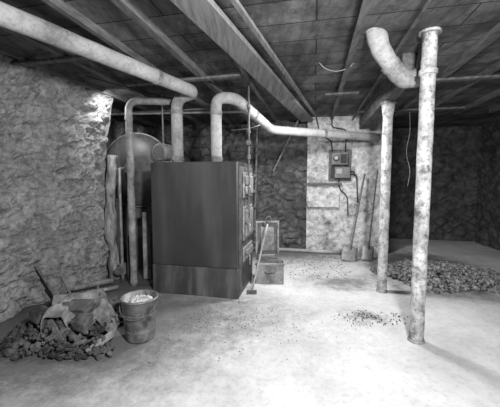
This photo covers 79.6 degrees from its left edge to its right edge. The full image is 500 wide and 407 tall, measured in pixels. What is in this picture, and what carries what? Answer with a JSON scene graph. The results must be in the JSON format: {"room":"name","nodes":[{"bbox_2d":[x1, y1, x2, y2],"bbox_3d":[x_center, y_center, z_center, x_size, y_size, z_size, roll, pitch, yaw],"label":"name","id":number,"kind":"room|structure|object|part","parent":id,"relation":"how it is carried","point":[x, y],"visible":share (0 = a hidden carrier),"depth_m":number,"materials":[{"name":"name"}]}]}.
{"room":"mechanical room","nodes":[
{"label":"mechanical room","id":0,"kind":"room"},
{"bbox_2d":[0,52,112,321],"bbox_3d":[-2.591,-0.009,1.396,1.080,2.540,5.824,0,5,5],"label":"wall","id":1,"kind":"structure","parent":0,"point":[54,129],"depth_m":3.28,"materials":[{"name":"grey stone"}]},
{"bbox_2d":[106,116,143,243],"bbox_3d":[-2.506,-0.323,5.380,0.146,2.540,2.500,1,5,12],"label":"wall","id":2,"kind":"structure","parent":0,"point":[117,125],"depth_m":5.55,"materials":[{"name":"stone"}]},
{"bbox_2d":[143,120,307,248],"bbox_3d":[-0.630,-0.385,6.163,3.601,2.540,0.162,1,5,12],"label":"wall","id":3,"kind":"structure","parent":0,"point":[281,194],"depth_m":5.92,"materials":[{"name":"stone"}]},
{"bbox_2d":[0,238,499,406],"bbox_3d":[0.526,1.164,3.056,8.200,0.100,10.400,1,5,12],"label":"floor","id":4,"kind":"structure","parent":0,"point":[457,364],"depth_m":2.38,"materials":[{"name":"concrete"}]},
{"bbox_2d":[34,265,55,294],"bbox_3d":[-2.150,0.867,3.198,0.267,0.451,0.070,-1,5,-10],"label":"leaning board","id":5,"kind":"object","parent":4,"relation":"on","point":[36,266],"visible":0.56,"depth_m":3.16,"materials":[{"name":"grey wood"}]},
{"bbox_2d":[0,300,122,361],"bbox_3d":[-1.562,1.022,2.747,1.055,0.265,1.082,0,5,0],"label":"rubble heap","id":6,"kind":"object","parent":4,"relation":"on","point":[7,348],"visible":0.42,"depth_m":2.34,"materials":[{"name":"grey stone"}]},
{"bbox_2d":[28,305,48,323],"bbox_3d":[-1.778,0.944,2.546,0.141,0.117,0.129,2,5,26],"label":"lump","id":7,"kind":"object","parent":6,"relation":"on","point":[35,315],"visible":0.64,"depth_m":2.50,"materials":[{"name":"grey stone"}]},
{"bbox_2d":[47,318,64,339],"bbox_3d":[-1.600,1.021,2.448,0.419,0.128,0.039,4,6,43],"label":"board","id":8,"kind":"object","parent":6,"relation":"on","point":[50,320],"visible":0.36,"depth_m":2.42,"materials":[{"name":"grey wood"}]},
{"bbox_2d":[40,293,75,331],"bbox_3d":[-1.595,0.960,2.577,0.327,0.309,0.291,0,5,0],"label":"rag","id":9,"kind":"object","parent":6,"relation":"on","point":[57,310],"visible":0.68,"depth_m":2.49,"materials":[{"name":"grey fabric"}]},
{"bbox_2d":[44,325,72,342],"bbox_3d":[-1.410,0.997,2.501,0.509,0.148,0.041,-4,6,-41],"label":"board","id":10,"kind":"object","parent":6,"relation":"on","point":[52,336],"visible":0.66,"depth_m":2.39,"materials":[{"name":"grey wood"}]},
{"bbox_2d":[52,293,74,304],"bbox_3d":[-1.788,0.931,2.892,0.154,0.131,0.161,0,5,0],"label":"lump","id":11,"kind":"object","parent":6,"relation":"on","point":[56,298],"visible":0.44,"depth_m":2.84,"materials":[{"name":"grey stone"}]},
{"bbox_2d":[55,338,86,353],"bbox_3d":[-1.390,1.107,2.314,0.241,0.097,0.020,-2,5,-20],"label":"board","id":12,"kind":"object","parent":6,"relation":"on","point":[82,341],"visible":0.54,"depth_m":2.33,"materials":[{"name":"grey wood"}]},
{"bbox_2d":[68,299,93,314],"bbox_3d":[-1.468,0.892,2.581,0.210,0.122,0.139,1,5,13],"label":"lump","id":13,"kind":"object","parent":6,"relation":"on","point":[80,305],"visible":0.76,"depth_m":2.56,"materials":[{"name":"brick"}]},
{"bbox_2d":[58,301,74,306],"bbox_3d":[-1.583,0.892,2.601,0.142,0.099,0.101,0,5,0],"label":"lump","id":14,"kind":"object","parent":13,"relation":"on","point":[68,303],"visible":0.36,"depth_m":2.57,"materials":[{"name":"grey stone"}]},
{"bbox_2d":[74,292,88,298],"bbox_3d":[-1.557,0.871,2.698,0.194,0.125,0.120,-1,5,-18],"label":"lump","id":15,"kind":"object","parent":6,"relation":"on","point":[85,295],"visible":0.4,"depth_m":2.69,"materials":[{"name":"grey stone"}]},
{"bbox_2d":[70,313,92,333],"bbox_3d":[-1.351,0.960,2.437,0.142,0.128,0.143,1,5,12],"label":"lump","id":16,"kind":"object","parent":6,"relation":"on","point":[81,322],"visible":1,"depth_m":2.39,"materials":[{"name":"grey stone"}]},
{"bbox_2d":[77,309,103,339],"bbox_3d":[-1.310,0.990,2.460,0.029,0.208,0.229,4,6,43],"label":"board","id":17,"kind":"object","parent":6,"relation":"on","point":[80,335],"visible":0.48,"depth_m":2.47,"materials":[{"name":"grey wood"}]},
{"bbox_2d":[85,331,114,352],"bbox_3d":[-1.185,1.102,2.374,0.044,0.113,0.219,4,6,39],"label":"board","id":18,"kind":"object","parent":6,"relation":"on","point":[109,335],"visible":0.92,"depth_m":2.38,"materials":[{"name":"grey wood"}]},
{"bbox_2d":[90,298,119,333],"bbox_3d":[-1.280,0.974,2.583,0.281,0.296,0.235,0,5,0],"label":"rag","id":19,"kind":"object","parent":6,"relation":"on","point":[103,304],"visible":0.74,"depth_m":2.56,"materials":[{"name":"grey fabric"}]},
{"bbox_2d":[97,285,116,305],"bbox_3d":[-1.446,0.939,2.874,0.303,0.283,0.256,0,5,0],"label":"rag","id":20,"kind":"object","parent":6,"relation":"on","point":[107,297],"visible":0.19,"depth_m":2.88,"materials":[{"name":"grey fabric"}]},
{"bbox_2d":[86,288,105,303],"bbox_3d":[-1.442,0.878,2.803,0.187,0.140,0.158,-2,5,-23],"label":"lump","id":21,"kind":"object","parent":20,"relation":"on","point":[93,294],"visible":0.5,"depth_m":2.77,"materials":[{"name":"grey stone"}]},
{"bbox_2d":[110,312,122,318],"bbox_3d":[-1.175,1.015,2.713,0.050,0.183,0.272,1,5,11],"label":"board","id":22,"kind":"object","parent":6,"relation":"on","point":[115,314],"visible":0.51,"depth_m":2.62,"materials":[{"name":"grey wood"}]},
{"bbox_2d":[59,270,70,292],"bbox_3d":[-2.180,0.768,3.431,0.255,0.587,0.079,-1,5,-11],"label":"leaning board","id":23,"kind":"object","parent":4,"relation":"on","point":[60,272],"visible":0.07,"depth_m":3.42,"materials":[{"name":"grey wood"}]},
{"bbox_2d":[70,278,112,290],"bbox_3d":[-1.979,1.010,3.730,0.513,0.064,0.065,-4,6,-39],"label":"pipe","id":24,"kind":"object","parent":4,"relation":"on","point":[106,281],"visible":0.88,"depth_m":3.72,"materials":[{"name":"grey metal"}]},
{"bbox_2d":[75,285,118,293],"bbox_3d":[-1.860,1.041,3.533,0.577,0.050,0.049,-3,5,-34],"label":"pipe","id":25,"kind":"object","parent":4,"relation":"on","point":[115,287],"visible":0.14,"depth_m":3.63,"materials":[{"name":"grey metal"}]},
{"bbox_2d":[104,155,120,279],"bbox_3d":[-1.873,0.189,4.090,0.203,1.688,0.226,0,5,0],"label":"timber post","id":26,"kind":"object","parent":4,"relation":"on","point":[110,214],"visible":0.93,"depth_m":4.03,"materials":[{"name":"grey wood"}]},
{"bbox_2d":[115,167,125,281],"bbox_3d":[-1.700,0.278,3.987,0.110,1.520,0.295,0,5,0],"label":"drain pipe","id":27,"kind":"object","parent":4,"relation":"on","point":[121,270],"visible":1,"depth_m":3.93,"materials":[{"name":"metal"}]},
{"bbox_2d":[127,232,136,282],"bbox_3d":[-1.550,0.704,3.957,0.133,0.675,0.032,-1,5,-10],"label":"pipe","id":28,"kind":"object","parent":4,"relation":"on","point":[128,254],"visible":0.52,"depth_m":3.94,"materials":[{"name":"metal"}]},
{"bbox_2d":[119,289,158,343],"bbox_3d":[-0.940,0.970,2.560,0.326,0.365,0.319,0,5,0],"label":"bucket","id":29,"kind":"object","parent":4,"relation":"on","point":[139,319],"visible":0.98,"depth_m":2.46,"materials":[{"name":"metal"}]},
{"bbox_3d":[-0.940,0.878,2.476,0.326,0.118,0.166,0,5,0],"label":"bail handle","id":30,"kind":"part","parent":29,"relation":"part of","materials":[{"name":"metal"}]},
{"bbox_2d":[126,294,152,302],"bbox_3d":[-0.945,0.822,2.554,0.212,0.079,0.239,0,5,0],"label":"ash","id":31,"kind":"object","parent":29,"relation":"in","point":[137,298],"visible":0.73,"depth_m":2.53},
{"bbox_2d":[142,212,147,278],"bbox_3d":[-1.405,0.566,4.027,0.070,0.902,0.060,0,5,0],"label":"leaning board","id":32,"kind":"object","parent":4,"relation":"on","point":[144,214],"visible":1,"depth_m":4.02,"materials":[{"name":"grey wood"}]},
{"bbox_2d":[105,132,190,267],"bbox_3d":[-1.612,-0.055,4.919,1.095,2.037,1.460,0,5,5],"label":"water tank","id":33,"kind":"object","parent":4,"relation":"on","point":[143,144],"visible":0.44,"depth_m":4.30,"materials":[{"name":"metal"}]},
{"bbox_2d":[125,97,172,286],"bbox_3d":[-1.234,-0.124,3.762,0.607,2.357,0.095,0,5,0],"label":"pipe","id":34,"kind":"object","parent":4,"relation":"on","point":[132,102],"visible":1,"depth_m":3.71,"materials":[{"name":"grey metal"}]},
{"bbox_2d":[150,220,152,277],"bbox_3d":[-1.305,0.622,4.081,0.110,0.784,0.060,0,5,0],"label":"leaning board","id":35,"kind":"object","parent":4,"relation":"on","point":[151,238],"visible":0.44,"depth_m":4.07,"materials":[{"name":"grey wood"}]},
{"bbox_2d":[151,161,278,298],"bbox_3d":[-0.384,0.274,3.812,1.427,1.555,0.833,1,5,12],"label":"boiler","id":36,"kind":"object","parent":4,"relation":"on","point":[202,229],"visible":0.99,"depth_m":3.46,"materials":[{"name":"metal"}]},
{"bbox_2d":[0,1,197,161],"bbox_3d":[-1.178,-0.830,2.427,0.389,0.855,2.455,2,5,22],"label":"pipe","id":37,"kind":"object","parent":36,"relation":"on","point":[12,18],"visible":1,"depth_m":2.35,"materials":[{"name":"white metal"}]},
{"bbox_2d":[231,83,259,217],"bbox_3d":[-0.049,-0.621,3.517,0.343,1.614,0.098,0,5,0],"label":"riser pipe","id":38,"kind":"object","parent":36,"relation":"attached to","point":[248,142],"visible":0.76,"depth_m":3.52,"materials":[{"name":"metal"}]},
{"bbox_3d":[-0.049,-0.889,3.521,0.343,0.074,0.014,0,5,0],"label":"relief lever","id":39,"kind":"part","parent":38,"relation":"part of","materials":[{"name":"metal"}]},
{"bbox_3d":[-0.048,0.284,3.724,0.022,1.450,0.680,1,5,12],"label":"door plate","id":40,"kind":"part","parent":36,"relation":"part of","materials":[{"name":"metal"}]},
{"bbox_3d":[-0.018,0.220,3.703,0.043,0.400,0.480,1,5,12],"label":"fire door","id":41,"kind":"part","parent":36,"relation":"part of","materials":[{"name":"metal"}]},
{"bbox_3d":[-0.018,-0.228,3.667,0.043,0.300,0.480,1,5,12],"label":"clean out door","id":42,"kind":"part","parent":36,"relation":"part of","materials":[{"name":"metal"}]},
{"bbox_3d":[-0.018,0.584,3.731,0.043,0.170,0.480,1,5,12],"label":"damper door","id":43,"kind":"part","parent":36,"relation":"part of","materials":[{"name":"metal"}]},
{"bbox_3d":[0.086,0.475,4.030,0.025,0.480,0.020,0,5,-6],"label":"door frame","id":44,"kind":"part","parent":36,"relation":"part of","materials":[{"name":"grey metal"}]},
{"bbox_3d":[0.231,0.472,4.065,0.319,0.480,0.052,0,5,0],"label":"open door","id":45,"kind":"part","parent":36,"relation":"part of","materials":[{"name":"metal"}]},
{"bbox_3d":[0.233,0.247,4.027,0.270,0.025,0.020,0,5,-6],"label":"door frame","id":46,"kind":"part","parent":36,"relation":"part of","materials":[{"name":"grey metal"}]},
{"bbox_3d":[0.233,0.701,4.063,0.270,0.025,0.020,0,5,-6],"label":"door frame","id":47,"kind":"part","parent":36,"relation":"part of","materials":[{"name":"grey metal"}]},
{"bbox_3d":[0.233,0.474,4.049,0.180,0.320,0.012,0,5,-6],"label":"door panel","id":48,"kind":"part","parent":36,"relation":"part of","materials":[{"name":"grey metal"}]},
{"bbox_3d":[0.380,0.473,4.061,0.025,0.480,0.020,0,5,-6],"label":"door frame","id":49,"kind":"part","parent":36,"relation":"part of","materials":[{"name":"grey metal"}]},
{"bbox_2d":[210,92,380,160],"bbox_3d":[0.765,-0.976,4.534,3.191,0.815,0.652,-3,5,-34],"label":"pipe","id":50,"kind":"object","parent":36,"relation":"on","point":[221,98],"visible":0.94,"depth_m":3.91,"materials":[{"name":"white metal"}]},
{"bbox_2d":[254,127,257,240],"bbox_3d":[0.105,-0.264,5.582,0.080,2.250,0.160,0,5,0],"label":"pipe","id":51,"kind":"object","parent":4,"relation":"on","point":[256,127],"visible":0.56,"depth_m":5.51,"materials":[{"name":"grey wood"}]},
{"bbox_2d":[247,216,271,293],"bbox_3d":[0.131,0.617,3.643,0.099,0.898,0.424,4,6,42],"label":"rake","id":52,"kind":"object","parent":4,"relation":"on","point":[251,291],"visible":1,"depth_m":3.63,"materials":[{"name":"wood"},{"name":"iron"}]},
{"bbox_3d":[0.120,0.655,3.653,0.022,0.788,0.348,3,6,37],"label":"rod","id":53,"kind":"part","parent":52,"relation":"part of","materials":[{"name":"grey wood"}]},
{"bbox_2d":[148,256,377,362],"bbox_3d":[0.369,1.057,3.734,1.940,0.026,3.483,1,5,13],"label":"crumbs","id":54,"kind":"object","parent":4,"relation":"on","point":[324,256],"visible":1,"depth_m":2.99,"materials":[{"name":"black stone"}]},
{"bbox_2d":[255,257,284,284],"bbox_3d":[0.269,0.899,4.000,0.384,0.280,0.310,0,5,6],"label":"bin","id":55,"kind":"object","parent":4,"relation":"on","point":[270,270],"visible":0.99,"depth_m":3.89,"materials":[{"name":"metal"}]},
{"bbox_2d":[279,248,341,253],"bbox_3d":[1.052,0.879,5.588,1.270,0.065,0.064,1,5,12],"label":"pipe","id":56,"kind":"object","parent":4,"relation":"on","point":[280,249],"visible":0.91,"depth_m":5.55,"materials":[{"name":"grey metal"}]},
{"bbox_2d":[340,173,365,261],"bbox_3d":[1.810,0.235,5.064,0.686,1.493,0.196,-3,6,-38],"label":"shovel","id":57,"kind":"object","parent":4,"relation":"on","point":[349,253],"visible":1,"depth_m":4.99,"materials":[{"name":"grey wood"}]},
{"bbox_3d":[1.648,0.840,4.989,0.308,0.298,0.122,0,5,0],"label":"blade","id":58,"kind":"part","parent":57,"relation":"part of","materials":[{"name":"metal"}]},
{"bbox_3d":[1.848,0.111,5.131,0.026,1.257,0.542,4,6,41],"label":"handle","id":59,"kind":"part","parent":57,"relation":"part of","materials":[{"name":"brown wood"}]},
{"bbox_2d":[361,170,377,261],"bbox_3d":[2.077,0.198,5.065,0.527,1.536,0.159,-4,6,-41],"label":"shovel","id":60,"kind":"object","parent":4,"relation":"on","point":[367,253],"visible":0.99,"depth_m":5.01,"materials":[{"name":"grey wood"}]},
{"bbox_3d":[1.960,0.832,5.011,0.236,0.279,0.102,0,5,0],"label":"blade","id":61,"kind":"part","parent":60,"relation":"part of","materials":[{"name":"metal"}]},
{"bbox_3d":[2.099,0.079,5.113,0.026,1.307,0.424,3,6,37],"label":"handle","id":62,"kind":"part","parent":60,"relation":"part of","materials":[{"name":"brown wood"}]},
{"bbox_2d":[337,310,407,325],"bbox_3d":[1.199,1.116,2.938,0.714,0.021,0.340,0,5,0],"label":"coal debris","id":63,"kind":"object","parent":4,"relation":"on","point":[363,317],"visible":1,"depth_m":2.93,"materials":[{"name":"black stone"}]},
{"bbox_2d":[376,100,396,292],"bbox_3d":[1.600,-0.054,3.557,0.170,2.250,0.170,0,5,0],"label":"support column","id":64,"kind":"structure","parent":4,"relation":"on","point":[388,106],"depth_m":3.51,"materials":[{"name":"metal"}]},
{"bbox_2d":[359,52,416,128],"bbox_3d":[1.722,-1.344,4.014,0.120,0.250,2.650,1,5,12],"label":"girder","id":65,"kind":"object","parent":64,"relation":"on","point":[387,90],"visible":0.74,"depth_m":3.52,"materials":[{"name":"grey wood"}]},
{"bbox_2d":[407,27,441,344],"bbox_3d":[1.400,-0.091,2.430,0.160,2.500,0.160,0,5,0],"label":"support column","id":66,"kind":"structure","parent":4,"relation":"on","point":[428,71],"depth_m":2.38,"materials":[{"name":"metal"}]},
{"bbox_3d":[1.400,1.145,2.528,0.134,0.020,0.134,0,5,0],"label":"plate","id":67,"kind":"part","parent":66,"relation":"part of","materials":[{"name":"metal"}]},
{"bbox_3d":[1.400,-1.327,2.333,0.160,0.020,0.160,0,5,0],"label":"plate","id":68,"kind":"part","parent":66,"relation":"part of","materials":[{"name":"paint"}]},
{"bbox_2d":[370,258,499,293],"bbox_3d":[2.707,0.954,4.286,1.859,0.193,1.491,0,5,0],"label":"pile","id":69,"kind":"object","parent":4,"relation":"on","point":[487,277],"visible":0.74,"depth_m":3.97,"materials":[{"name":"coal"}]},
{"bbox_2d":[0,0,499,128],"bbox_3d":[0.526,-1.428,2.852,8.200,0.100,10.400,1,5,12],"label":"ceiling","id":70,"kind":"structure","parent":0,"point":[302,34],"depth_m":2.58,"materials":[{"name":"grey wood"}]},
{"bbox_2d":[0,43,170,120],"bbox_3d":[-2.178,-1.301,2.259,0.050,0.060,7.700,1,5,12],"label":"joist","id":71,"kind":"object","parent":70,"relation":"attached to","point":[4,49],"visible":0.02,"depth_m":3.24,"materials":[{"name":"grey wood"}]},
{"bbox_2d":[6,55,89,66],"bbox_3d":[-2.000,-1.295,2.757,1.432,0.025,0.070,1,5,12],"label":"batten","id":72,"kind":"object","parent":71,"relation":"attached to","point":[72,58],"visible":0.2,"depth_m":2.70,"materials":[{"name":"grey wood"}]},
{"bbox_2d":[0,26,202,124],"bbox_3d":[-1.767,-1.294,2.172,0.060,0.060,7.700,1,5,12],"label":"joist","id":73,"kind":"object","parent":70,"relation":"attached to","point":[59,52],"visible":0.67,"depth_m":3.00,"materials":[{"name":"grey wood"}]},
{"bbox_2d":[116,107,230,112],"bbox_3d":[-1.500,-1.452,4.751,2.452,0.025,0.070,1,5,12],"label":"batten","id":74,"kind":"object","parent":73,"relation":"attached to","point":[223,108],"visible":0.51,"depth_m":4.61,"materials":[{"name":"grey wood"}]},
{"bbox_2d":[112,108,155,125],"bbox_3d":[-2.745,-1.311,2.379,0.060,0.060,7.700,1,5,12],"label":"joist","id":75,"kind":"object","parent":70,"relation":"attached to","point":[114,110],"visible":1,"depth_m":5.54,"materials":[{"name":"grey wood"}]},
{"bbox_2d":[42,0,229,122],"bbox_3d":[-1.200,-1.285,2.052,0.044,0.060,7.700,1,5,12],"label":"joist","id":76,"kind":"object","parent":70,"relation":"attached to","point":[60,6],"visible":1,"depth_m":2.25,"materials":[{"name":"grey wood"}]},
{"bbox_2d":[86,76,237,118],"bbox_3d":[-0.862,-1.391,4.144,0.225,0.029,2.665,3,5,34],"label":"wire","id":77,"kind":"object","parent":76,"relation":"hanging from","point":[86,76],"visible":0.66,"depth_m":3.54,"materials":[{"name":"metal"}]},
{"bbox_2d":[152,92,171,160],"bbox_3d":[-1.163,-1.019,3.996,0.230,0.895,0.211,2,5,24],"label":"hanging lamp","id":78,"kind":"object","parent":70,"relation":"hanging from","point":[161,151],"visible":0.91,"depth_m":3.95,"materials":[{"name":"metal"}]},
{"bbox_3d":[-1.160,-1.127,3.994,0.022,0.680,0.022,-2,5,-22],"label":"hanger rod","id":79,"kind":"part","parent":78,"relation":"part of","materials":[{"name":"metal"}]},
{"bbox_2d":[111,0,251,122],"bbox_3d":[-0.789,-1.278,1.965,0.060,0.060,7.700,1,5,12],"label":"joist","id":80,"kind":"object","parent":70,"relation":"attached to","point":[128,7],"visible":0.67,"depth_m":2.37,"materials":[{"name":"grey wood"}]},
{"bbox_2d":[125,74,240,86],"bbox_3d":[-0.750,-1.335,3.255,1.334,0.025,0.070,1,5,13],"label":"batten","id":81,"kind":"object","parent":80,"relation":"attached to","point":[228,76],"visible":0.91,"depth_m":3.19,"materials":[{"name":"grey wood"}]},
{"bbox_2d":[111,111,256,125],"bbox_3d":[-1.132,-1.405,4.973,2.539,0.036,1.064,0,5,0],"label":"pipe","id":82,"kind":"object","parent":70,"relation":"hanging from","point":[192,112],"visible":0.45,"depth_m":4.54,"materials":[{"name":"metal"}]},
{"bbox_2d":[230,56,276,121],"bbox_3d":[-0.320,-1.270,1.865,0.044,0.060,7.700,1,5,12],"label":"joist","id":83,"kind":"object","parent":70,"relation":"attached to","point":[248,77],"visible":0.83,"depth_m":3.67,"materials":[{"name":"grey wood"}]},
{"bbox_2d":[170,0,312,121],"bbox_3d":[0.215,-1.325,3.256,0.210,0.040,4.599,2,5,21],"label":"plank","id":84,"kind":"object","parent":83,"relation":"attached to","point":[207,15],"visible":1,"depth_m":2.36,"materials":[{"name":"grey wood"}]},
{"bbox_2d":[273,119,298,171],"bbox_3d":[0.650,-1.054,5.424,0.484,0.960,0.060,0,5,2],"label":"leaning board","id":85,"kind":"object","parent":84,"relation":"attached to","point":[298,119],"visible":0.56,"depth_m":5.40,"materials":[{"name":"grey wood"}]},
{"bbox_2d":[229,0,316,116],"bbox_3d":[0.385,-1.323,3.106,0.040,0.025,4.262,2,5,20],"label":"plank","id":86,"kind":"object","parent":83,"relation":"attached to","point":[238,6],"visible":1,"depth_m":2.38,"materials":[{"name":"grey wood"}]},
{"bbox_2d":[331,0,370,118],"bbox_3d":[0.678,-1.254,1.654,0.050,0.060,7.700,1,5,12],"label":"joist","id":87,"kind":"object","parent":70,"relation":"attached to","point":[364,5],"visible":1,"depth_m":2.42,"materials":[{"name":"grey wood"}]},
{"bbox_2d":[325,91,358,95],"bbox_3d":[1.150,-1.375,3.764,0.408,0.025,0.070,1,5,11],"label":"batten","id":88,"kind":"object","parent":87,"relation":"attached to","point":[355,92],"visible":1,"depth_m":3.74,"materials":[{"name":"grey wood"}]},
{"bbox_2d":[352,0,431,119],"bbox_3d":[1.388,-1.315,3.333,0.033,0.028,3.936,1,5,12],"label":"pipe","id":89,"kind":"object","parent":70,"relation":"attached to","point":[427,3],"visible":0.9,"depth_m":2.21,"materials":[{"name":"metal"}]},
{"bbox_2d":[365,27,438,88],"bbox_3d":[1.194,-1.278,2.479,0.942,0.560,0.272,-3,5,-31],"label":"pipe","id":90,"kind":"object","parent":70,"relation":"attached to","point":[377,38],"visible":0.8,"depth_m":2.49,"materials":[{"name":"white metal"}]},
{"bbox_2d":[406,108,410,185],"bbox_3d":[2.567,-0.908,4.851,0.072,1.251,0.027,0,5,0],"label":"hanging cable","id":91,"kind":"object","parent":70,"relation":"hanging from","point":[409,108],"visible":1,"depth_m":4.86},
{"bbox_2d":[393,22,499,116],"bbox_3d":[1.695,-1.237,1.438,0.060,0.060,7.700,1,5,12],"label":"joist","id":92,"kind":"object","parent":70,"relation":"attached to","point":[493,34],"visible":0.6,"depth_m":2.71,"materials":[{"name":"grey wood"}]},
{"bbox_2d":[435,60,499,106],"bbox_3d":[2.096,-1.230,1.353,0.044,0.060,7.700,1,5,12],"label":"joist","id":93,"kind":"object","parent":70,"relation":"attached to","point":[496,66],"visible":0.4,"depth_m":3.51,"materials":[{"name":"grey wood"}]},
{"bbox_2d":[358,106,464,113],"bbox_3d":[2.450,-1.444,4.641,1.534,0.025,0.070,1,5,12],"label":"batten","id":94,"kind":"object","parent":93,"relation":"attached to","point":[462,107],"visible":0.68,"depth_m":4.58,"materials":[{"name":"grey wood"}]},
{"bbox_2d":[454,88,499,113],"bbox_3d":[2.634,-1.221,1.239,0.060,0.060,7.700,1,5,12],"label":"joist","id":95,"kind":"object","parent":70,"relation":"attached to","point":[495,93],"visible":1,"depth_m":4.24,"materials":[{"name":"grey wood"}]},
{"bbox_2d":[436,74,499,81],"bbox_3d":[2.475,-1.327,3.156,1.481,0.025,0.070,1,5,12],"label":"batten","id":96,"kind":"object","parent":95,"relation":"attached to","point":[482,77],"visible":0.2,"depth_m":3.17,"materials":[{"name":"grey wood"}]},
{"bbox_2d":[489,105,499,112],"bbox_3d":[3.123,-1.213,1.136,0.050,0.060,7.700,1,5,12],"label":"joist","id":97,"kind":"object","parent":70,"relation":"attached to","point":[494,109],"visible":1,"depth_m":4.75,"materials":[{"name":"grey wood"}]},
{"bbox_2d":[306,114,382,253],"bbox_3d":[1.802,-0.341,5.606,1.450,2.540,0.266,1,5,12],"label":"wall","id":98,"kind":"structure","parent":0,"point":[326,228],"depth_m":5.52,"materials":[{"name":"white paint"}]},
{"bbox_2d":[307,194,338,207],"bbox_3d":[1.355,-0.047,5.569,0.580,0.240,0.052,1,5,12],"label":"block","id":99,"kind":"object","parent":98,"relation":"attached to","point":[313,200],"visible":1,"depth_m":5.55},
{"bbox_2d":[307,183,341,184],"bbox_3d":[1.372,-0.365,5.529,0.620,0.040,0.070,1,5,12],"label":"wall shelf","id":100,"kind":"object","parent":98,"relation":"attached to","point":[307,183],"visible":1,"depth_m":5.50,"materials":[{"name":"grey wood"}]},
{"bbox_2d":[316,117,357,214],"bbox_3d":[1.568,-0.678,5.417,0.779,1.803,0.190,1,5,12],"label":"box","id":101,"kind":"object","parent":98,"relation":"attached to","point":[340,161],"visible":0.88,"depth_m":5.40,"materials":[{"name":"grey paint"}]},
{"bbox_3d":[1.593,-0.577,5.350,0.100,0.090,0.015,1,5,12],"label":"cabinet door","id":102,"kind":"part","parent":101,"relation":"part of","materials":[{"name":"grey metal"}]},
{"bbox_3d":[1.666,-0.801,5.337,0.100,0.160,0.015,1,5,12],"label":"cabinet door","id":103,"kind":"part","parent":101,"relation":"part of","materials":[{"name":"metal"}]},
{"bbox_2d":[334,167,354,177],"bbox_3d":[1.695,-0.556,5.412,0.353,0.200,0.197,0,5,0],"label":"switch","id":104,"kind":"object","parent":101,"relation":"attached to","point":[339,172],"depth_m":5.35,"materials":[{"name":"metal"}]},
{"bbox_2d":[389,126,482,240],"bbox_3d":[3.881,-0.427,6.702,2.800,2.540,0.110,1,5,12],"label":"wall","id":105,"kind":"structure","parent":0,"point":[456,149],"depth_m":6.63,"materials":[{"name":"stone"}]},
{"bbox_2d":[474,120,499,250],"bbox_3d":[3.960,-0.051,1.921,0.148,2.540,9.600,1,5,12],"label":"wall","id":106,"kind":"structure","parent":0,"point":[487,230],"depth_m":6.08,"materials":[{"name":"stone"}]}
]}

